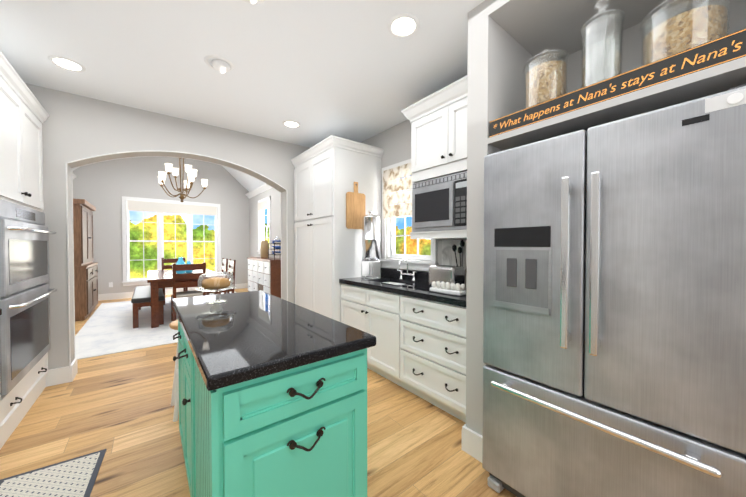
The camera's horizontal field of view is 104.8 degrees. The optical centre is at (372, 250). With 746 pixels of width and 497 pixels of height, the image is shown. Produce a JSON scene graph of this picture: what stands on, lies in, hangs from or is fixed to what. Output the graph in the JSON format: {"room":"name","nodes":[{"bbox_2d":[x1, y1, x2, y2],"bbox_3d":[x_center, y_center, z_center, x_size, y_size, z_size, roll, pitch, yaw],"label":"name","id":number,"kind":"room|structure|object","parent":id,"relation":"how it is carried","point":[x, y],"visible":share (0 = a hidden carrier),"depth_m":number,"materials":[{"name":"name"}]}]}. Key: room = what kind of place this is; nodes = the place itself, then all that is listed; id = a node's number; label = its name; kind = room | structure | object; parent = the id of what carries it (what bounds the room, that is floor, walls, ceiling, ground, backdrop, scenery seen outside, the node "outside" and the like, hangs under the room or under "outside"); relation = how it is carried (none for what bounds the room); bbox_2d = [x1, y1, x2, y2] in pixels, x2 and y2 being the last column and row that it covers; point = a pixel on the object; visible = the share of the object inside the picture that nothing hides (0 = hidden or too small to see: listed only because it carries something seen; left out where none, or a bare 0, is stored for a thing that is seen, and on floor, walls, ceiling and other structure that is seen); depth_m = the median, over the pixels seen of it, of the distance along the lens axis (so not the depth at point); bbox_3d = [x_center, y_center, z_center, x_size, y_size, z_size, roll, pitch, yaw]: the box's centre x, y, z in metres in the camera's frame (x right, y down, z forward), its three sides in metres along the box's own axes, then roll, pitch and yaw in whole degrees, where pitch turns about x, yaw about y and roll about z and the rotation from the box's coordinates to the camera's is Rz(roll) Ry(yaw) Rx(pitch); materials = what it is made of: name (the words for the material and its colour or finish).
{"room":"kitchen","nodes":[
{"label":"kitchen","id":0,"kind":"room"},
{"bbox_2d":[73,157,249,293],"bbox_3d":[-5.363,-1.269,7.738,4.110,4.906,0.140,-1,1,-38],"label":"wall","id":1,"kind":"structure","parent":0,"point":[104,187],"depth_m":7.28,"materials":[{"name":"grey paint"}]},
{"bbox_2d":[122,196,220,285],"bbox_3d":[-5.321,-0.227,7.749,2.200,2.200,0.180,-1,1,-38],"label":"dining room window","id":2,"kind":"structure","parent":1,"relation":"in","point":[127,280],"depth_m":7.52,"materials":[{"name":"white wood"}]},
{"bbox_2d":[127,200,216,215],"bbox_3d":[-5.264,-1.103,7.663,1.950,0.255,0.015,-1,1,-38],"label":"blind valance","id":3,"kind":"object","parent":2,"relation":"attached to","point":[142,206],"visible":1,"depth_m":7.59,"materials":[{"name":"white fabric"}]},
{"bbox_2d":[98,283,247,300],"bbox_3d":[-5.325,1.109,7.701,3.780,0.150,0.022,-1,1,-38],"label":"baseboard","id":4,"kind":"structure","parent":1,"relation":"attached to","point":[111,296],"depth_m":7.13,"materials":[{"name":"white wood"}]},
{"bbox_2d":[25,83,308,369],"bbox_3d":[-2.065,-1.205,3.513,4.110,4.906,0.220,-1,1,-38],"label":"wall","id":5,"kind":"structure","parent":0,"point":[75,127],"depth_m":2.91,"materials":[{"name":"grey paint"}]},
{"bbox_2d":[46,364,74,386],"bbox_3d":[-3.200,1.188,2.513,0.803,0.150,0.018,-1,1,-38],"label":"baseboard","id":6,"kind":"structure","parent":5,"relation":"attached to","point":[56,376],"depth_m":2.70,"materials":[{"name":"white wood"}]},
{"bbox_2d":[71,358,77,374],"bbox_3d":[-3.335,1.185,2.709,0.773,0.150,0.018,-1,1,-38],"label":"baseboard","id":7,"kind":"structure","parent":5,"relation":"attached to","point":[74,362],"depth_m":2.88,"materials":[{"name":"white wood"}]},
{"bbox_2d":[66,150,287,365],"bbox_3d":[-2.126,-0.015,3.484,2.157,2.226,0.238,-1,1,-38],"label":"trim","id":8,"kind":"structure","parent":5,"relation":"attached to","point":[73,233],"depth_m":2.92,"materials":[{"name":"white"}]},
{"bbox_2d":[72,166,264,191],"bbox_3d":[-3.774,-2.604,5.666,4.150,2.014,5.350,-1,1,-38],"label":"ceiling","id":9,"kind":"structure","parent":0,"point":[249,183],"depth_m":8.22,"materials":[{"name":"white paint"}]},
{"bbox_2d":[157,158,207,201],"bbox_3d":[-3.609,-2.187,5.478,0.806,2.559,0.841,-1,1,-38],"label":"chandelier","id":10,"kind":"object","parent":9,"relation":"hanging from","point":[175,173],"visible":0.96,"depth_m":5.43,"materials":[{"name":"white glass"}]},
{"bbox_2d":[0,0,484,147],"bbox_3d":[-0.012,-1.522,0.861,4.050,0.120,6.520,-1,1,-38],"label":"ceiling","id":11,"kind":"structure","parent":0,"point":[321,70],"depth_m":2.20,"materials":[{"name":"white paint"}]},
{"bbox_2d":[48,55,85,71],"bbox_3d":[-2.435,-1.479,2.292,0.210,0.009,0.210,-1,1,-38],"label":"recessed light","id":12,"kind":"object","parent":11,"relation":"in","point":[66,63],"visible":1,"depth_m":2.28,"materials":[{"name":"white"}]},
{"bbox_2d":[204,55,233,73],"bbox_3d":[-1.223,-1.460,2.287,0.210,0.095,0.210,-1,1,-38],"label":"recessed light","id":13,"kind":"object","parent":11,"relation":"in","point":[221,66],"visible":0.98,"depth_m":2.26,"materials":[{"name":"white"}]},
{"bbox_2d":[242,0,264,3],"bbox_3d":[-0.702,-1.450,1.618,0.210,0.095,0.210,-1,1,-38],"label":"recessed light","id":14,"kind":"object","parent":11,"relation":"in","point":[254,1],"visible":1,"depth_m":1.67,"materials":[{"name":"white"}]},
{"bbox_2d":[282,120,300,127],"bbox_3d":[-0.969,-1.496,3.425,0.210,0.009,0.210,-1,1,-38],"label":"recessed light","id":15,"kind":"object","parent":11,"relation":"in","point":[290,124],"visible":1,"depth_m":3.42,"materials":[{"name":"white"}]},
{"bbox_2d":[388,13,419,37],"bbox_3d":[0.202,-1.473,1.898,0.210,0.009,0.210,-1,1,-38],"label":"recessed light","id":16,"kind":"object","parent":11,"relation":"in","point":[404,25],"visible":1,"depth_m":1.89,"materials":[{"name":"white"}]},
{"bbox_2d":[0,288,516,496],"bbox_3d":[-1.698,1.305,3.064,4.450,0.100,12.400,-1,1,-38],"label":"floor","id":17,"kind":"structure","parent":0,"point":[119,407],"depth_m":1.96,"materials":[{"name":"brown wood"}]},
{"bbox_2d":[0,312,1,438],"bbox_3d":[-2.273,0.845,1.247,0.626,0.874,0.818,-1,1,-38],"label":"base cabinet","id":18,"kind":"object","parent":17,"relation":"on","point":[0,392],"depth_m":1.75,"materials":[{"name":"white"}]},
{"bbox_2d":[0,51,56,448],"bbox_3d":[-2.857,0.018,2.004,0.733,2.505,1.206,-1,1,-38],"label":"tall cabinet","id":19,"kind":"object","parent":17,"relation":"on","point":[25,291],"visible":1,"depth_m":2.10,"materials":[{"name":"white painted wood"},{"name":"black metal"}]},
{"bbox_2d":[0,449,106,496],"bbox_3d":[-1.464,1.280,1.090,0.440,0.008,1.500,-1,1,-34],"label":"kitchen rug","id":20,"kind":"object","parent":17,"relation":"on","point":[75,477],"visible":1,"depth_m":1.58,"materials":[{"name":"white fabric"}]},
{"bbox_2d":[73,199,97,320],"bbox_3d":[-5.566,0.170,5.356,0.582,2.100,1.340,-1,1,-38],"label":"hutch","id":21,"kind":"object","parent":17,"relation":"on","point":[86,284],"visible":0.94,"depth_m":4.99,"materials":[{"name":"brown wood"}]},
{"bbox_2d":[75,291,236,359],"bbox_3d":[-3.712,1.211,5.645,2.750,0.008,4.150,-1,1,-38],"label":"dining rug","id":22,"kind":"object","parent":17,"relation":"on","point":[106,328],"visible":0.36,"depth_m":4.28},
{"bbox_2d":[131,286,164,327],"bbox_3d":[-4.108,0.979,5.263,0.420,0.466,1.720,-1,1,-38],"label":"bench","id":23,"kind":"object","parent":22,"relation":"on","point":[141,296],"visible":0.81,"depth_m":4.68,"materials":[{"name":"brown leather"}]},
{"bbox_2d":[161,257,187,304],"bbox_3d":[-4.541,0.687,6.576,0.460,1.010,0.510,-1,1,-38],"label":"chair","id":24,"kind":"object","parent":22,"relation":"on","point":[163,261],"visible":0.27,"depth_m":6.65,"materials":[{"name":"brown wood"}]},
{"bbox_2d":[147,269,223,327],"bbox_3d":[-3.704,0.824,5.588,1.060,0.766,2.100,-1,1,-38],"label":"dining table","id":25,"kind":"object","parent":22,"relation":"on","point":[157,279],"visible":0.5,"depth_m":4.61,"materials":[{"name":"brown wood"}]},
{"bbox_2d":[176,257,191,273],"bbox_3d":[-3.644,0.288,5.548,0.285,0.305,0.265,-1,1,-38],"label":"vase","id":26,"kind":"object","parent":25,"relation":"on","point":[180,260],"visible":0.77,"depth_m":5.44,"materials":[{"name":"blue glass"}]},
{"bbox_2d":[171,262,205,320],"bbox_3d":[-3.130,0.712,4.874,0.460,1.010,0.510,-1,1,-38],"label":"chair","id":27,"kind":"object","parent":22,"relation":"on","point":[180,267],"visible":0.71,"depth_m":4.70,"materials":[{"name":"brown wood"}]},
{"bbox_2d":[198,258,227,294],"bbox_3d":[-3.494,0.691,6.284,0.510,1.010,0.460,-1,1,-38],"label":"chair","id":28,"kind":"object","parent":22,"relation":"on","point":[225,267],"visible":0.19,"depth_m":6.30,"materials":[{"name":"brown wood"}]},
{"bbox_2d":[206,259,235,294],"bbox_3d":[-3.063,0.699,5.732,0.510,1.010,0.460,-1,1,-38],"label":"chair","id":29,"kind":"object","parent":22,"relation":"on","point":[233,264],"visible":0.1,"depth_m":5.69,"materials":[{"name":"brown wood"}]},
{"bbox_2d":[169,320,178,421],"bbox_3d":[-1.443,0.916,2.318,0.320,0.701,0.320,-1,1,-38],"label":"stool","id":30,"kind":"object","parent":17,"relation":"on","point":[175,389],"visible":0.29,"depth_m":2.17,"materials":[{"name":"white wood"}]},
{"bbox_2d":[247,257,280,297],"bbox_3d":[-2.516,0.698,6.825,0.495,1.000,1.790,-1,1,-38],"label":"sideboard","id":31,"kind":"object","parent":17,"relation":"on","point":[264,274],"visible":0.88,"depth_m":6.29,"materials":[{"name":"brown wood"}]},
{"bbox_2d":[260,241,267,257],"bbox_3d":[-2.650,-0.019,7.020,0.190,0.425,0.248,-1,1,-38],"label":"crock","id":32,"kind":"object","parent":31,"relation":"on","point":[263,249],"visible":0.98,"depth_m":6.94,"materials":[{"name":"beige ceramic"}]},
{"bbox_2d":[268,236,280,259],"bbox_3d":[-2.113,-0.049,6.348,0.280,0.504,0.400,-1,1,-38],"label":"dish rack","id":33,"kind":"object","parent":31,"relation":"on","point":[274,247],"visible":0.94,"depth_m":6.21,"materials":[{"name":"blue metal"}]},
{"bbox_2d":[173,310,372,496],"bbox_3d":[-0.709,0.840,1.606,0.631,0.874,1.524,-1,1,-38],"label":"kitchen island","id":34,"kind":"object","parent":17,"relation":"on","point":[272,395],"depth_m":1.04,"materials":[{"name":"teal wood"}]},
{"bbox_2d":[172,290,375,389],"bbox_3d":[-0.716,0.379,1.647,0.630,0.045,1.580,-1,1,-38],"label":"island countertop","id":35,"kind":"structure","parent":34,"relation":"on","point":[249,334],"depth_m":1.22,"materials":[{"name":"black stone"}]},
{"bbox_2d":[195,267,235,302],"bbox_3d":[-1.066,0.234,1.955,0.247,0.233,0.247,-1,1,-38],"label":"cake stand","id":36,"kind":"object","parent":35,"relation":"on","point":[218,283],"visible":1,"depth_m":1.91,"materials":[{"name":"clear glass"}]},
{"bbox_2d":[291,135,383,321],"bbox_3d":[-0.509,-0.018,3.868,0.756,2.520,1.156,-1,1,-38],"label":"pantry","id":37,"kind":"object","parent":17,"relation":"on","point":[329,171],"visible":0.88,"depth_m":3.48,"materials":[{"name":"white wood"}]},
{"bbox_2d":[346,182,364,228],"bbox_3d":[-0.203,-0.531,3.422,0.270,0.560,0.020,-1,1,-38],"label":"cutting board","id":38,"kind":"object","parent":37,"relation":"hanging from","point":[355,206],"visible":0.94,"depth_m":3.40,"materials":[{"name":"brown wood"}]},
{"bbox_2d":[341,283,390,380],"bbox_3d":[0.173,0.817,3.116,0.621,0.874,0.999,-1,1,-38],"label":"base cabinet","id":39,"kind":"object","parent":17,"relation":"on","point":[366,309],"depth_m":2.85,"materials":[{"name":"white wood"}]},
{"bbox_2d":[391,291,465,422],"bbox_3d":[0.699,0.827,2.443,0.621,0.874,0.833,-1,1,-38],"label":"base cabinet","id":40,"kind":"object","parent":17,"relation":"on","point":[412,322],"depth_m":2.27,"materials":[{"name":"white wood"}]},
{"bbox_2d":[339,275,465,306],"bbox_3d":[0.406,0.361,2.802,0.631,0.045,1.770,-1,1,-38],"label":"countertop","id":41,"kind":"structure","parent":40,"relation":"on","point":[404,286],"depth_m":2.68,"materials":[{"name":"black stone"}]},
{"bbox_2d":[361,211,380,278],"bbox_3d":[-0.024,-0.066,3.355,0.236,0.790,0.236,-1,1,-38],"label":"water filter","id":42,"kind":"object","parent":41,"relation":"on","point":[370,237],"visible":1,"depth_m":3.27,"materials":[{"name":"silver metal"}]},
{"bbox_2d":[379,279,394,282],"bbox_3d":[0.221,0.473,3.097,0.380,0.212,0.540,-1,1,-38],"label":"sink","id":43,"kind":"object","parent":41,"relation":"in","point":[380,280],"depth_m":3.35,"materials":[{"name":"silver metal"}]},
{"bbox_2d":[399,259,418,278],"bbox_3d":[0.342,0.215,3.187,0.163,0.234,0.304,-1,1,-38],"label":"faucet","id":44,"kind":"object","parent":41,"relation":"on","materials":[{"name":"silver metal"}]},
{"bbox_2d":[428,265,464,286],"bbox_3d":[0.661,0.241,2.570,0.180,0.200,0.295,-1,1,-38],"label":"toaster","id":45,"kind":"object","parent":41,"relation":"on","point":[449,274],"visible":0.6,"depth_m":2.49,"materials":[{"name":"silver metal"}]},
{"bbox_2d":[430,281,465,295],"bbox_3d":[0.601,0.302,2.306,0.110,0.086,0.300,-1,1,-38],"label":"egg tray","id":46,"kind":"object","parent":41,"relation":"on","point":[452,288],"visible":1,"depth_m":2.26,"materials":[{"name":"white ceramic"}]},
{"bbox_2d":[452,240,466,286],"bbox_3d":[0.812,0.124,2.633,0.143,0.432,0.152,-1,1,-38],"label":"utensil crock","id":47,"kind":"object","parent":41,"relation":"on","point":[454,247],"visible":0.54,"depth_m":2.63,"materials":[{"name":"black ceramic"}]},
{"bbox_2d":[482,84,745,496],"bbox_3d":[1.194,0.384,1.440,0.972,1.790,0.912,-1,1,-38],"label":"fridge","id":48,"kind":"object","parent":17,"relation":"on","point":[614,308],"visible":1,"depth_m":1.09,"materials":[{"name":"grey metal"}]},
{"bbox_2d":[249,188,280,257],"bbox_3d":[-2.198,-0.329,6.924,0.140,3.050,5.300,-1,1,-38],"label":"wall","id":49,"kind":"structure","parent":0,"point":[274,194],"depth_m":7.57,"materials":[{"name":"grey paint"}]},
{"bbox_2d":[245,183,271,198],"bbox_3d":[-2.260,-1.617,6.780,0.110,0.130,5.180,-1,1,-38],"label":"crown molding","id":50,"kind":"structure","parent":49,"relation":"attached to","point":[259,190],"depth_m":7.89,"materials":[{"name":"white wood"}]},
{"bbox_2d":[257,196,270,253],"bbox_3d":[-2.880,-0.629,7.745,0.180,1.505,1.060,-1,1,-38],"label":"dining window","id":51,"kind":"structure","parent":49,"relation":"in","point":[261,235],"depth_m":8.06,"materials":[{"name":"white wood"}]},
{"bbox_2d":[258,200,267,210],"bbox_3d":[-2.953,-1.183,7.679,0.015,0.215,0.820,-1,1,-38],"label":"blind valance","id":52,"kind":"object","parent":51,"relation":"attached to","point":[263,205],"visible":1,"depth_m":7.60,"materials":[{"name":"white fabric"}]},
{"bbox_2d":[361,0,745,271],"bbox_3d":[1.458,-0.106,2.080,0.140,2.750,6.400,-1,1,-38],"label":"wall","id":53,"kind":"structure","parent":0,"point":[394,142],"depth_m":1.94,"materials":[{"name":"grey paint"}]},
{"bbox_2d":[381,267,428,282],"bbox_3d":[0.645,0.285,2.987,0.025,0.100,1.770,-1,1,-38],"label":"backsplash","id":54,"kind":"structure","parent":53,"relation":"attached to","point":[384,271],"depth_m":3.41,"materials":[{"name":"black stone"}]},
{"bbox_2d":[380,159,437,270],"bbox_3d":[0.429,-0.405,3.344,0.180,1.250,0.905,-1,1,-38],"label":"kitchen window","id":55,"kind":"structure","parent":53,"relation":"in","point":[414,263],"depth_m":3.44,"materials":[{"name":"white wood"}]},
{"bbox_2d":[383,163,411,217],"bbox_3d":[0.359,-0.684,3.285,0.015,0.590,0.755,-1,1,-38],"label":"blinds","id":56,"kind":"object","parent":55,"relation":"attached to","point":[400,197],"visible":0.65,"depth_m":3.37,"materials":[{"name":"fabric"}]},
{"bbox_2d":[401,75,466,238],"bbox_3d":[0.732,-0.715,2.514,0.451,1.225,0.942,-1,1,-38],"label":"upper cabinet","id":57,"kind":"object","parent":53,"relation":"attached to","point":[438,120],"visible":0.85,"depth_m":2.44,"materials":[{"name":"painted wood"},{"name":"black metal"}]},
{"bbox_2d":[442,239,466,268],"bbox_3d":[0.948,0.070,2.605,0.011,0.338,0.800,-1,1,-38],"label":"backsplash","id":58,"kind":"structure","parent":53,"relation":"attached to","point":[448,256],"depth_m":2.81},
{"bbox_2d":[466,0,745,435],"bbox_3d":[1.981,-0.084,0.663,0.780,2.750,3.521,-1,1,-38],"label":"enclosure","id":59,"kind":"structure","parent":0,"point":[508,40],"depth_m":1.73,"materials":[{"name":"white paint"}]},
{"bbox_2d":[523,48,569,107],"bbox_3d":[0.941,-0.876,1.569,0.216,0.437,0.216,-1,1,-38],"label":"jar","id":60,"kind":"object","parent":59,"relation":"on","point":[546,81],"visible":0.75,"depth_m":1.49,"materials":[{"name":"clear glass"}]},
{"bbox_2d":[580,0,624,87],"bbox_3d":[1.073,-0.927,1.350,0.164,0.544,0.164,-1,1,-38],"label":"jar","id":61,"kind":"object","parent":59,"relation":"on","point":[619,40],"visible":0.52,"depth_m":1.34,"materials":[{"name":"clear glass"}]},
{"bbox_2d":[489,28,745,137],"bbox_3d":[0.989,-0.701,1.309,0.018,0.094,0.975,-1,1,-38],"label":"sign","id":62,"kind":"object","parent":59,"relation":"on","point":[723,49],"visible":1,"depth_m":1.18,"materials":[{"name":"black wood"}]},
{"bbox_2d":[639,0,729,65],"bbox_3d":[1.276,-0.863,1.188,0.266,0.422,0.266,-1,1,-38],"label":"jar","id":63,"kind":"object","parent":59,"relation":"on","point":[691,28],"visible":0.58,"depth_m":1.11,"materials":[{"name":"clear glass"}]},
{"label":"outside","id":64,"kind":"structure","parent":0,"visible":0},
{"bbox_2d":[129,204,268,278],"bbox_3d":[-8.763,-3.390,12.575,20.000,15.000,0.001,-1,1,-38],"label":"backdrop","id":65,"kind":"structure","parent":64,"point":[200,233],"depth_m":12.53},
{"bbox_2d":[395,175,430,254],"bbox_3d":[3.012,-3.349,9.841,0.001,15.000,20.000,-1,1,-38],"label":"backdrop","id":66,"kind":"structure","parent":64,"point":[424,246],"depth_m":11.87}
]}

